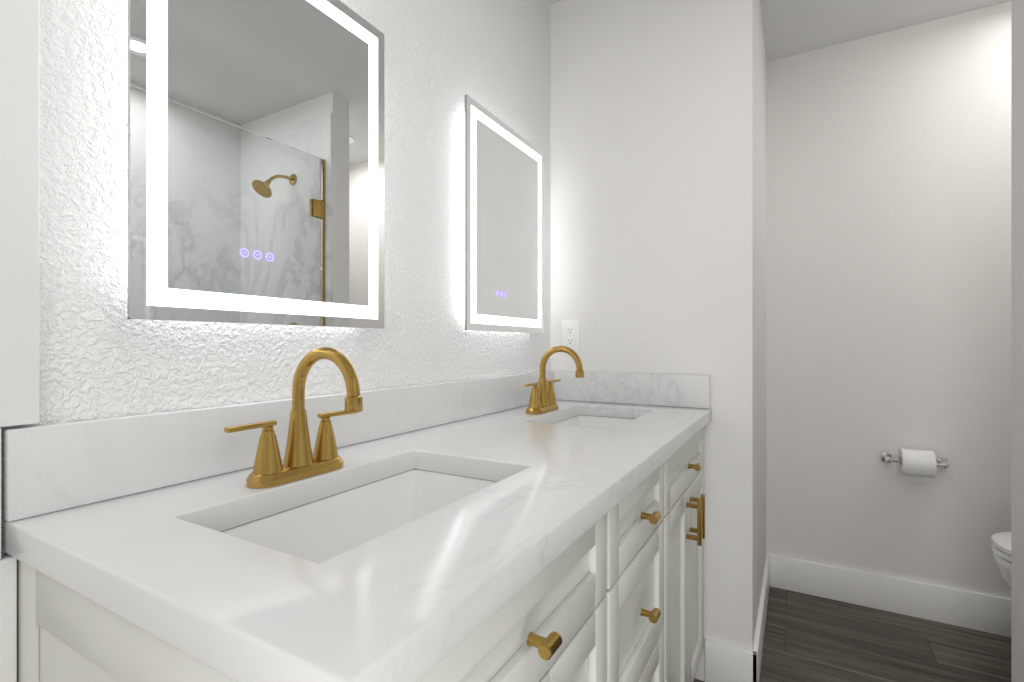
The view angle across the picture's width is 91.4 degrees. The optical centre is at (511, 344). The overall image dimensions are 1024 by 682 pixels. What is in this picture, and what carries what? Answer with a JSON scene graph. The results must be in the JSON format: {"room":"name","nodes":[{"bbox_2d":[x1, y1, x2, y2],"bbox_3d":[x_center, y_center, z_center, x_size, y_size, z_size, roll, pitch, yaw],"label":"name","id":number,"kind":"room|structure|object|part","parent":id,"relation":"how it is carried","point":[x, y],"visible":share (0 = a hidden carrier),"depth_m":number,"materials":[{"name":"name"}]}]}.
{"room":"bathroom","nodes":[
{"label":"bathroom","id":0,"kind":"room"},
{"bbox_2d":[0,0,549,555],"bbox_3d":[-0.671,-0.097,0.505,0.141,2.360,3.193,0,0,30],"label":"wall","id":1,"kind":"structure","parent":0,"point":[102,356],"depth_m":0.86,"materials":[{"name":"white paint"}]},
{"bbox_2d":[0,0,38,681],"bbox_3d":[-0.838,0.023,0.132,0.019,2.120,1.079,0,0,30],"label":"door frame","id":2,"kind":"structure","parent":1,"relation":"attached to","point":[19,212],"depth_m":0.58,"materials":[{"name":"white paint"}]},
{"bbox_3d":[-0.404,-0.348,0.872,0.039,0.628,0.468,0,0,30],"label":"led mirror","id":3,"kind":"part","parent":1,"relation":"part of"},
{"bbox_2d":[2,372,537,521],"bbox_3d":[-0.220,0.151,1.213,0.021,0.105,1.469,0,0,30],"label":"backsplash","id":4,"kind":"structure","parent":1,"relation":"attached to","point":[45,468],"depth_m":0.70,"materials":[{"name":"white stone"}]},
{"bbox_3d":[-0.021,-0.353,1.546,0.039,0.628,0.468,0,0,30],"label":"led mirror","id":5,"kind":"part","parent":1,"relation":"part of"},
{"bbox_2d":[550,0,765,680],"bbox_3d":[0.604,-0.097,2.093,0.786,2.360,0.828,0,0,30],"label":"wall","id":6,"kind":"structure","parent":0,"point":[657,186],"depth_m":1.67,"materials":[{"name":"white paint"}]},
{"bbox_2d":[562,320,579,351],"bbox_3d":[0.214,-0.031,1.834,0.070,0.115,0.008,0,0,30],"label":"electrical outlet plate","id":7,"kind":"object","parent":6,"relation":"attached to","point":[571,334],"visible":0.9,"depth_m":1.83,"materials":[{"name":"white plastic"}]},
{"bbox_2d":[558,372,709,405],"bbox_3d":[0.384,0.151,1.727,0.562,0.105,0.020,0,0,30],"label":"backsplash","id":8,"kind":"structure","parent":6,"relation":"attached to","point":[648,389],"depth_m":1.68,"materials":[{"name":"white stone"}]},
{"bbox_2d":[745,554,772,681],"bbox_3d":[0.943,1.013,1.880,0.014,0.140,0.821,0,0,30],"label":"baseboard","id":9,"kind":"structure","parent":6,"relation":"attached to","point":[753,659],"depth_m":1.71,"materials":[{"name":"white paint"}]},
{"bbox_2d":[547,0,1010,61],"bbox_3d":[0.488,-1.302,0.380,2.280,0.050,4.121,0,0,30],"label":"ceiling","id":10,"kind":"structure","parent":0,"point":[792,27],"depth_m":1.96,"materials":[{"name":"grey paint"}]},
{"bbox_2d":[694,586,1010,681],"bbox_3d":[0.488,1.108,0.380,2.280,0.050,4.121,0,0,30],"label":"floor","id":11,"kind":"structure","parent":0,"point":[809,638],"depth_m":1.79,"materials":[{"name":"brown wood"}]},
{"bbox_2d":[3,418,711,681],"bbox_3d":[0.034,0.663,1.086,0.582,0.841,1.478,0,0,30],"label":"bathroom vanity","id":12,"kind":"object","parent":11,"relation":"on","point":[621,599],"depth_m":0.64,"materials":[{"name":"white paint"}]},
{"bbox_2d":[3,398,711,681],"bbox_3d":[0.023,0.222,1.087,0.567,0.038,1.490,0,0,30],"label":"countertop","id":13,"kind":"structure","parent":12,"relation":"on","point":[374,609],"depth_m":0.50,"materials":[{"name":"white stone"}]},
{"bbox_2d":[218,347,369,489],"bbox_3d":[-0.285,0.103,0.750,0.160,0.199,0.232,0,0,30],"label":"faucet","id":14,"kind":"object","parent":13,"relation":"on","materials":[{"name":"gold metal"}]},
{"bbox_2d":[210,462,505,557],"bbox_3d":[-0.183,0.305,0.716,0.310,0.152,0.485,0,0,30],"label":"sink","id":15,"kind":"object","parent":13,"relation":"in","point":[318,523],"depth_m":0.83,"materials":[{"name":"white ceramic"}]},
{"bbox_2d":[522,346,585,413],"bbox_3d":[0.140,0.103,1.498,0.160,0.199,0.232,0,0,30],"label":"faucet","id":16,"kind":"object","parent":13,"relation":"on","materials":[{"name":"gold metal"}]},
{"bbox_2d":[546,410,637,425],"bbox_3d":[0.238,0.305,1.456,0.310,0.152,0.485,0,0,30],"label":"sink","id":17,"kind":"object","parent":13,"relation":"in","point":[580,417],"depth_m":1.66,"materials":[{"name":"white ceramic"}]},
{"bbox_2d":[991,532,1010,586],"bbox_3d":[1.877,0.680,1.455,0.708,0.805,0.430,0,0,30],"label":"toilet","id":18,"kind":"object","parent":11,"relation":"on","point":[1001,547],"visible":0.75,"depth_m":1.60,"materials":[{"name":"white ceramic"}]},
{"bbox_2d":[766,1,1010,597],"bbox_3d":[1.482,-0.097,2.127,2.280,2.360,0.100,0,0,30],"label":"wall","id":19,"kind":"structure","parent":0,"point":[888,242],"depth_m":2.03,"materials":[{"name":"white paint"}]},
{"bbox_2d":[773,555,1010,636],"bbox_3d":[1.752,1.013,1.907,1.394,0.140,0.016,0,0,30],"label":"baseboard","id":20,"kind":"structure","parent":19,"relation":"attached to","point":[983,612],"depth_m":2.01,"materials":[{"name":"white paint"}]},
{"bbox_2d":[881,448,949,482],"bbox_3d":[1.576,0.476,1.948,0.210,0.136,0.118,0,0,30],"label":"toilet paper holder","id":21,"kind":"object","parent":19,"relation":"attached to","point":[915,465],"visible":1,"depth_m":1.92,"materials":[{"name":"white paper"}]},
{"bbox_2d":[1011,0,1023,681],"bbox_3d":[1.663,-0.097,1.118,0.768,2.360,0.120,0,0,30],"label":"wall","id":22,"kind":"structure","parent":0,"point":[1017,340],"depth_m":1.32,"materials":[{"name":"white paint"}]}
]}

